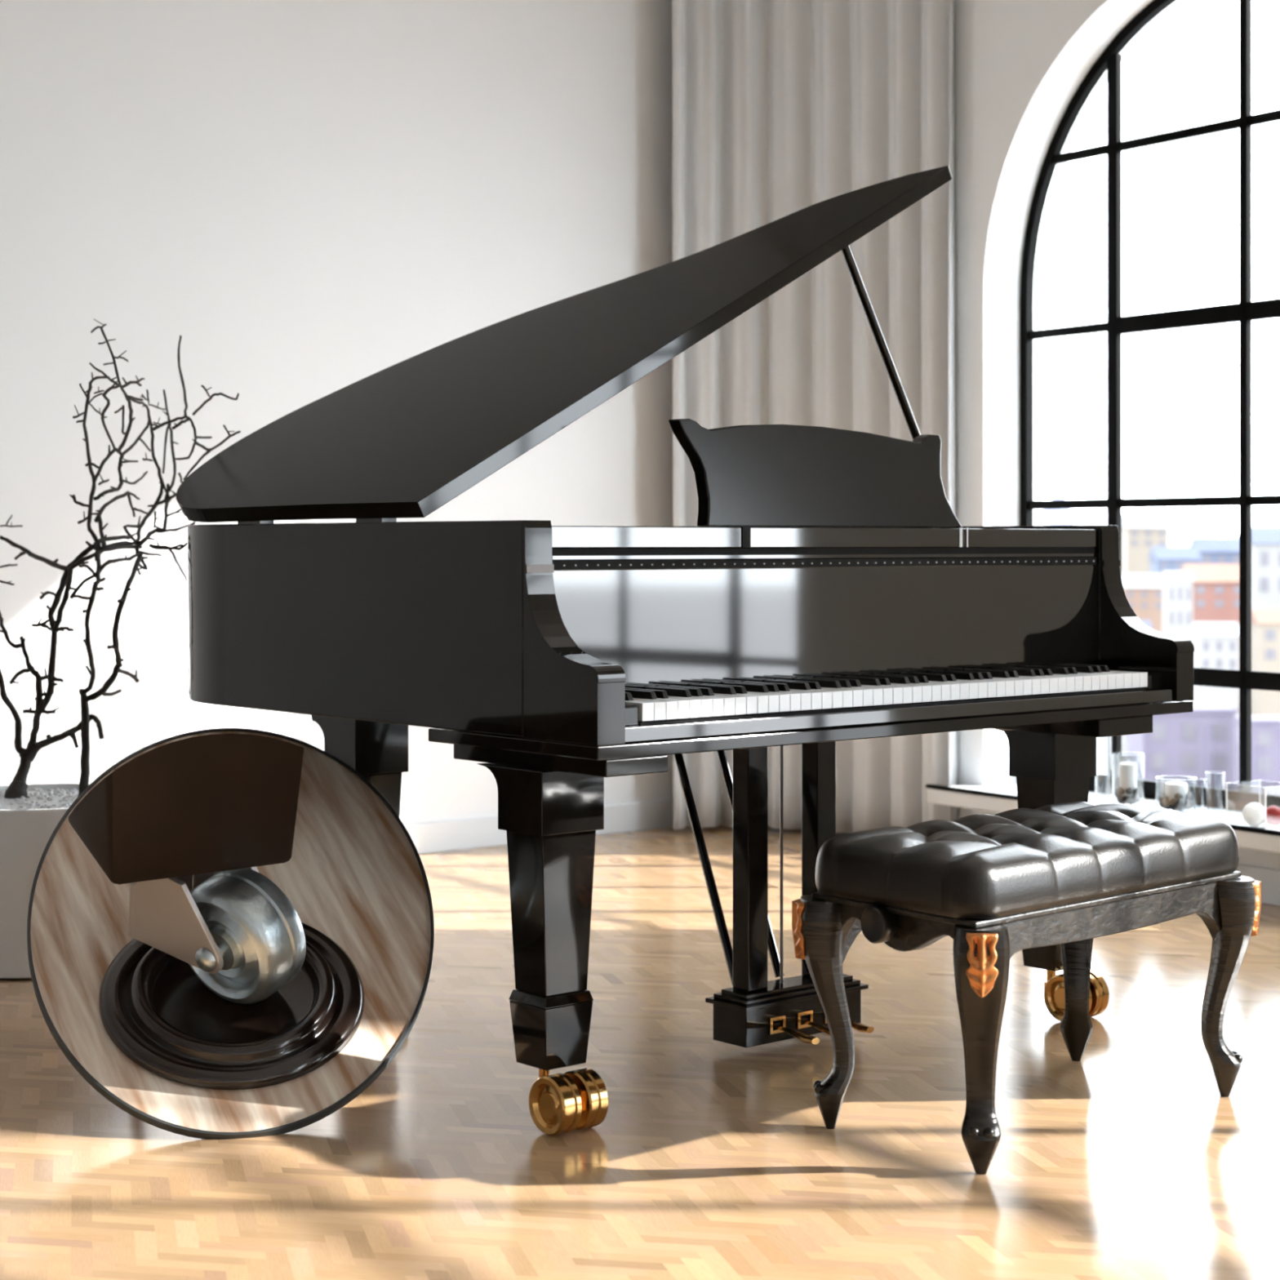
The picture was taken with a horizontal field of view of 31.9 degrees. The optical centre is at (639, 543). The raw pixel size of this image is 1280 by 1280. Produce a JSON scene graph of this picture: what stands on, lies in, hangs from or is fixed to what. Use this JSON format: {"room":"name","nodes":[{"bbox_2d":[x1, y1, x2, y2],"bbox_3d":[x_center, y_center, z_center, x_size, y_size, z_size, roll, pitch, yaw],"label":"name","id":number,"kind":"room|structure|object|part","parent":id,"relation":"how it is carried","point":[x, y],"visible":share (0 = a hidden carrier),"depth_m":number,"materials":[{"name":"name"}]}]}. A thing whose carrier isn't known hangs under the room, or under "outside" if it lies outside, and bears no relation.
{"room":"music room","nodes":[
{"label":"music room","id":0,"kind":"room"},
{"bbox_2d":[0,782,90,979],"bbox_3d":[-1.330,0.739,4.950,0.536,0.362,0.536,0,0,0],"label":"pot","id":1,"kind":"object","parent":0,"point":[29,814],"depth_m":4.70,"materials":[{"name":"white ceramic"}]},
{"bbox_2d":[26,728,434,1139],"bbox_3d":[-0.713,0.643,3.931,0.699,0.562,0.962,0,0,-13],"label":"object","id":2,"kind":"structure","parent":0,"point":[354,873],"depth_m":3.86,"materials":[{"name":"brown wood"}]},
{"bbox_2d":[98,922,364,1089],"bbox_3d":[-0.676,0.749,3.722,0.434,0.230,0.380,0,0,-17],"label":"cup","id":3,"kind":"object","parent":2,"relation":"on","point":[154,1008],"visible":0.77,"depth_m":3.66,"materials":[{"name":"black plastic"}]},
{"bbox_2d":[68,733,306,1004],"bbox_3d":[-0.730,0.527,3.649,0.346,0.462,0.368,0,0,-29],"label":"furniture caster","id":4,"kind":"object","parent":3,"relation":"in","point":[214,809],"visible":1,"depth_m":3.59,"materials":[{"name":"metal"}]},
{"bbox_3d":[-0.735,0.373,3.615,0.361,0.283,0.224,0,30,-15],"label":"wooden leg","id":5,"kind":"part","parent":4,"relation":"part of","materials":[{"name":"brown wood"}]},
{"bbox_2d":[0,0,673,824],"bbox_3d":[-3.078,-0.705,4.708,8.956,3.350,0.120,0,0,-40],"label":"wall","id":6,"kind":"structure","parent":0,"point":[320,197],"depth_m":6.31,"materials":[{"name":"white paint"}]},
{"bbox_2d":[404,799,673,853],"bbox_3d":[-3.041,0.875,4.649,8.936,0.090,0.016,0,0,-40],"label":"baseboard","id":7,"kind":"structure","parent":6,"relation":"attached to","point":[480,832],"depth_m":6.79,"materials":[{"name":"white paint"}]},
{"bbox_2d":[0,824,1279,1279],"bbox_3d":[0.604,0.921,2.429,14.293,0.002,10.868,0,0,0],"label":"floor","id":8,"kind":"structure","parent":0,"point":[708,1158],"depth_m":3.41,"materials":[{"name":"brown wood"}]},
{"bbox_2d":[0,319,240,979],"bbox_3d":[-1.288,0.219,4.976,0.635,1.401,0.542,0,0,-35],"label":"potted plant","id":9,"kind":"object","parent":8,"relation":"on","point":[30,813],"visible":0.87,"depth_m":4.89,"materials":[{"name":"black plant"}]},
{"bbox_2d":[175,165,1194,1135],"bbox_3d":[0.015,0.071,4.457,1.538,1.696,1.502,0,0,-41],"label":"grand piano","id":10,"kind":"object","parent":8,"relation":"on","point":[828,587],"visible":0.8,"depth_m":4.04,"materials":[{"name":"black paint"}]},
{"bbox_3d":[-0.569,0.570,4.515,0.127,0.524,0.174,0,0,-41],"label":"leg","id":11,"kind":"part","parent":10,"relation":"part of","materials":[{"name":"black paint"}]},
{"bbox_3d":[-0.162,0.595,3.612,0.127,0.474,0.174,0,0,-41],"label":"leg","id":12,"kind":"part","parent":10,"relation":"part of","materials":[{"name":"black paint"}]},
{"bbox_3d":[-0.207,-0.408,4.567,1.345,0.736,1.045,0,0,-41],"label":"lid","id":13,"kind":"part","parent":10,"relation":"part of","materials":[{"name":"black paint"}]},
{"bbox_3d":[-0.103,0.135,3.487,0.055,0.344,0.186,0,0,-41],"label":"arm","id":14,"kind":"part","parent":10,"relation":"part of","materials":[{"name":"black paint"}]},
{"bbox_3d":[0.200,0.569,4.062,0.050,0.478,0.042,0,0,-41],"label":"lyre post","id":15,"kind":"part","parent":10,"relation":"part of","materials":[{"name":"black paint"}]},
{"bbox_3d":[0.248,0.869,4.041,0.038,0.029,0.004,0,0,-41],"label":"pedal plate","id":16,"kind":"part","parent":10,"relation":"part of","materials":[{"name":"gold metal"}]},
{"bbox_3d":[0.260,0.564,4.114,0.005,0.488,0.005,0,0,-18],"label":"pedal rod","id":17,"kind":"part","parent":10,"relation":"part of","materials":[{"name":"grey metal"}]},
{"bbox_3d":[0.301,0.869,4.087,0.038,0.029,0.004,0,0,-41],"label":"pedal plate","id":18,"kind":"part","parent":10,"relation":"part of","materials":[{"name":"gold metal"}]},
{"bbox_3d":[0.334,0.569,4.176,0.050,0.478,0.042,0,0,-41],"label":"lyre post","id":19,"kind":"part","parent":10,"relation":"part of","materials":[{"name":"black paint"}]},
{"bbox_3d":[0.379,0.022,4.048,1.389,0.006,0.025,0,0,-41],"label":"rail","id":20,"kind":"part","parent":10,"relation":"part of","materials":[{"name":"black wood"}]},
{"bbox_2d":[551,525,1097,547],"bbox_3d":[0.332,-0.011,4.102,1.401,0.036,0.172,0,0,-41],"label":"shelf","id":21,"kind":"object","parent":10,"relation":"attached to","point":[562,536],"depth_m":3.99,"materials":[{"name":"black wood"}]},
{"bbox_3d":[0.354,0.869,4.133,0.038,0.029,0.004,0,0,-41],"label":"pedal plate","id":22,"kind":"part","parent":10,"relation":"part of","materials":[{"name":"gold metal"}]},
{"bbox_3d":[0.440,0.293,3.977,1.293,0.027,0.158,0,0,-41],"label":"key frame","id":23,"kind":"part","parent":10,"relation":"part of","materials":[{"name":"white plastic"}]},
{"bbox_3d":[0.794,0.596,4.434,0.127,0.473,0.175,0,0,-41],"label":"leg","id":24,"kind":"part","parent":10,"relation":"part of","materials":[{"name":"black paint"}]},
{"bbox_3d":[1.005,0.135,4.441,0.055,0.344,0.186,0,0,-41],"label":"arm","id":25,"kind":"part","parent":10,"relation":"part of","materials":[{"name":"black paint"}]},
{"bbox_2d":[791,801,1261,1174],"bbox_3d":[0.637,0.684,3.627,0.803,0.470,0.424,0,0,-44],"label":"piano bench","id":26,"kind":"object","parent":8,"relation":"on","point":[1001,885],"visible":1,"depth_m":3.47,"materials":[{"name":"black leather"}]},
{"bbox_3d":[0.294,0.739,3.524,0.088,0.362,0.081,0,0,0],"label":"leg","id":27,"kind":"part","parent":26,"relation":"part of","materials":[{"name":"black wood"}]},
{"bbox_3d":[0.366,0.576,3.392,0.044,0.056,0.058,0,0,-38],"label":"height knob","id":28,"kind":"part","parent":26,"relation":"part of","materials":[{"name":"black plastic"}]},
{"bbox_3d":[0.497,0.739,3.263,0.084,0.362,0.089,0,0,0],"label":"leg","id":29,"kind":"part","parent":26,"relation":"part of","materials":[{"name":"black wood"}]},
{"bbox_3d":[0.637,0.552,3.627,0.760,0.009,0.350,0,0,-44],"label":"seat frame","id":30,"kind":"part","parent":26,"relation":"part of","materials":[{"name":"black wood"}]},
{"bbox_2d":[814,801,1239,919],"bbox_3d":[0.637,0.498,3.627,0.776,0.097,0.374,0,0,-44],"label":"cushion","id":31,"kind":"object","parent":26,"relation":"on","point":[1054,860],"depth_m":3.45,"materials":[{"name":"black leather"}]},
{"bbox_3d":[0.777,0.739,3.990,0.084,0.362,0.089,0,0,0],"label":"leg","id":32,"kind":"part","parent":26,"relation":"part of","materials":[{"name":"black wood"}]},
{"bbox_3d":[0.980,0.739,3.729,0.088,0.362,0.081,0,0,0],"label":"leg","id":33,"kind":"part","parent":26,"relation":"part of","materials":[{"name":"black wood"}]},
{"bbox_2d":[953,0,1279,870],"bbox_3d":[4.071,-0.705,2.296,0.240,3.350,12.825,0,0,-34],"label":"wall","id":34,"kind":"structure","parent":0,"point":[1019,65],"depth_m":6.63,"materials":[{"name":"white paint"}]},
{"bbox_2d":[671,0,957,833],"bbox_3d":[0.568,-0.688,6.973,0.945,3.185,0.242,0,0,29],"label":"curtain","id":35,"kind":"object","parent":34,"relation":"hanging from","point":[781,108],"visible":0.55,"depth_m":7.01,"materials":[{"name":"grey fabric"}]},
{"bbox_2d":[846,832,1279,906],"bbox_3d":[3.897,0.875,2.323,0.016,0.090,12.465,0,0,-34],"label":"baseboard","id":36,"kind":"structure","parent":34,"relation":"attached to","point":[1269,878],"depth_m":5.71,"materials":[{"name":"white paint"}]},
{"bbox_2d":[925,0,1279,853],"bbox_3d":[1.490,-0.409,5.907,0.344,2.339,1.822,0,0,-34],"label":"window","id":37,"kind":"structure","parent":34,"relation":"in","point":[997,800],"depth_m":6.27,"materials":[{"name":"black metal"}]},
{"bbox_2d":[1094,736,1111,804],"bbox_3d":[1.270,0.615,6.136,0.045,0.200,0.045,0,0,0],"label":"glass jar","id":38,"kind":"object","parent":37,"relation":"on","point":[1098,803],"visible":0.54,"depth_m":6.13,"materials":[{"name":"clear glass"}]},
{"bbox_3d":[1.419,0.738,5.859,0.169,0.044,1.820,0,0,-34],"label":"sill","id":39,"kind":"part","parent":37,"relation":"part of","materials":[{"name":"white paint"}]},
{"bbox_2d":[1111,751,1144,810],"bbox_3d":[1.312,0.639,6.019,0.086,0.150,0.086,0,0,0],"label":"glass jar","id":40,"kind":"object","parent":37,"relation":"on","point":[1127,792],"visible":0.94,"depth_m":6.00,"materials":[{"name":"clear glass"}]},
{"bbox_2d":[1119,760,1136,795],"bbox_3d":[1.312,0.629,6.019,0.045,0.095,0.045,0,0,0],"label":"candle","id":41,"kind":"object","parent":40,"relation":"on","point":[1127,771],"depth_m":6.00,"materials":[{"name":"white wax"}]},
{"bbox_3d":[1.622,-0.432,5.996,0.027,2.293,1.698,0,0,-34],"label":"frame","id":42,"kind":"part","parent":37,"relation":"part of","materials":[{"name":"black metal"}]},
{"bbox_2d":[1155,775,1196,817],"bbox_3d":[1.407,0.664,5.878,0.106,0.100,0.106,0,0,0],"label":"glass jar","id":43,"kind":"object","parent":37,"relation":"on","point":[1176,797],"visible":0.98,"depth_m":5.86,"materials":[{"name":"clear glass"}]},
{"bbox_2d":[1164,779,1186,803],"bbox_3d":[1.407,0.649,5.878,0.056,0.060,0.056,0,0,0],"label":"candle","id":44,"kind":"object","parent":43,"relation":"on","point":[1175,792],"depth_m":5.85,"materials":[{"name":"white wax"}]},
{"bbox_2d":[1192,778,1205,813],"bbox_3d":[1.460,0.664,5.845,0.032,0.100,0.032,0,0,0],"label":"glass tumbler","id":45,"kind":"object","parent":37,"relation":"on","point":[1193,779],"visible":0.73,"depth_m":5.85,"materials":[{"name":"clear glass"}]},
{"bbox_2d":[1205,771,1224,817],"bbox_3d":[1.482,0.652,5.767,0.048,0.125,0.048,0,0,0],"label":"glass tumbler","id":46,"kind":"object","parent":37,"relation":"on","point":[1206,771],"visible":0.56,"depth_m":5.76,"materials":[{"name":"clear glass"}]},
{"bbox_2d":[1225,779,1279,831],"bbox_3d":[1.563,0.658,5.621,0.128,0.112,0.128,0,0,-34],"label":"glass box","id":47,"kind":"object","parent":37,"relation":"on","point":[1264,825],"visible":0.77,"depth_m":5.62,"materials":[{"name":"clear glass"}]},
{"bbox_2d":[1242,802,1264,826],"bbox_3d":[1.543,0.680,5.621,0.060,0.060,0.060,0,0,0],"label":"ball","id":48,"kind":"object","parent":47,"relation":"in","point":[1253,814],"visible":0.94,"depth_m":5.60,"materials":[{"name":"white"}]},
{"bbox_2d":[1266,805,1279,826],"bbox_3d":[1.591,0.684,5.621,0.052,0.052,0.052,0,0,0],"label":"ball","id":49,"kind":"object","parent":47,"relation":"in","point":[1273,812],"visible":0.92,"depth_m":5.60,"materials":[{"name":"red"}]},
{"label":"outside","id":50,"kind":"structure","parent":0,"visible":0},
{"bbox_2d":[1096,737,1106,774],"bbox_3d":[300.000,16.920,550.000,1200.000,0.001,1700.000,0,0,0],"label":"snowy ground","id":51,"kind":"structure","parent":50,"point":[1101,742],"depth_m":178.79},
{"bbox_2d":[1042,488,1076,525],"bbox_3d":[104.836,1.313,620.000,27.857,31.214,200.000,0,0,0],"label":"hill","id":52,"kind":"structure","parent":51,"relation":"on","point":[1051,517],"depth_m":569.88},
{"bbox_2d":[1121,620,1152,762],"bbox_3d":[26.507,10.529,120.711,1.980,12.782,1.602,0,0,0],"label":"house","id":53,"kind":"structure","parent":51,"relation":"on","point":[1124,738],"depth_m":120.01,"materials":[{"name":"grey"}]},
{"bbox_2d":[1121,573,1162,632],"bbox_3d":[33.804,9.479,151.121,3.123,14.882,2.527,0,0,0],"label":"house","id":54,"kind":"structure","parent":51,"relation":"on","point":[1143,592],"depth_m":150.01,"materials":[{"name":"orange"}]},
{"bbox_2d":[1121,514,1171,573],"bbox_3d":[59.011,6.759,261.907,5.311,20.322,4.297,0,0,0],"label":"house","id":55,"kind":"structure","parent":51,"relation":"on","point":[1140,532],"depth_m":260.02,"materials":[{"name":"grey"}]},
{"bbox_2d":[1147,546,1201,573],"bbox_3d":[48.107,8.580,201.467,4.086,16.680,3.306,0,0,0],"label":"house","id":56,"kind":"structure","parent":51,"relation":"on","point":[1162,558],"depth_m":200.34,"materials":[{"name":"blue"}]},
{"bbox_2d":[1160,571,1194,701],"bbox_3d":[33.775,9.329,140.632,1.760,15.182,1.424,0,0,0],"label":"house","id":57,"kind":"structure","parent":51,"relation":"on","point":[1177,586],"depth_m":140.00,"materials":[{"name":"grey"}]},
{"bbox_2d":[1127,702,1237,790],"bbox_3d":[20.855,11.588,86.389,3.631,10.663,2.918,0,0,0],"label":"building","id":58,"kind":"structure","parent":51,"relation":"on","point":[1196,743],"depth_m":84.99,"materials":[{"name":"purple"}]},
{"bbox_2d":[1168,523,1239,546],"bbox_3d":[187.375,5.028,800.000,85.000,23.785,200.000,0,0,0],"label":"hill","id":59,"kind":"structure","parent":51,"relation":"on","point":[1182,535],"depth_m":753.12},
{"bbox_2d":[1180,564,1239,626],"bbox_3d":[38.812,9.146,151.481,4.125,15.549,3.337,0,0,0],"label":"building","id":60,"kind":"structure","parent":51,"relation":"on","point":[1215,587],"depth_m":150.01,"materials":[{"name":"red"}]},
{"bbox_2d":[1189,622,1239,790],"bbox_3d":[28.463,10.405,110.776,2.161,13.031,1.748,0,0,0],"label":"building","id":61,"kind":"structure","parent":51,"relation":"on","point":[1216,644],"depth_m":109.99,"materials":[{"name":"grey"}]},
{"bbox_2d":[1189,537,1239,564],"bbox_3d":[59.759,8.135,231.817,5.060,17.571,4.094,0,0,0],"label":"house","id":62,"kind":"structure","parent":51,"relation":"on","point":[1212,550],"depth_m":230.03,"materials":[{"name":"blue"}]},
{"bbox_2d":[1234,715,1279,795],"bbox_3d":[22.871,11.607,80.887,2.318,10.625,1.863,0,0,0],"label":"house","id":63,"kind":"structure","parent":51,"relation":"on","point":[1265,730],"depth_m":80.00,"materials":[{"name":"purple"}]},
{"bbox_2d":[1251,608,1279,715],"bbox_3d":[40.100,10.520,141.086,3.025,12.800,2.447,0,0,0],"label":"house","id":64,"kind":"structure","parent":51,"relation":"on","point":[1265,623],"depth_m":140.00,"materials":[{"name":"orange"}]},
{"bbox_2d":[1251,525,1279,609],"bbox_3d":[60.338,7.620,212.074,5.775,18.600,4.673,0,0,0],"label":"house","id":65,"kind":"structure","parent":51,"relation":"on","point":[1265,540],"depth_m":210.00,"materials":[{"name":"grey"}]}
]}

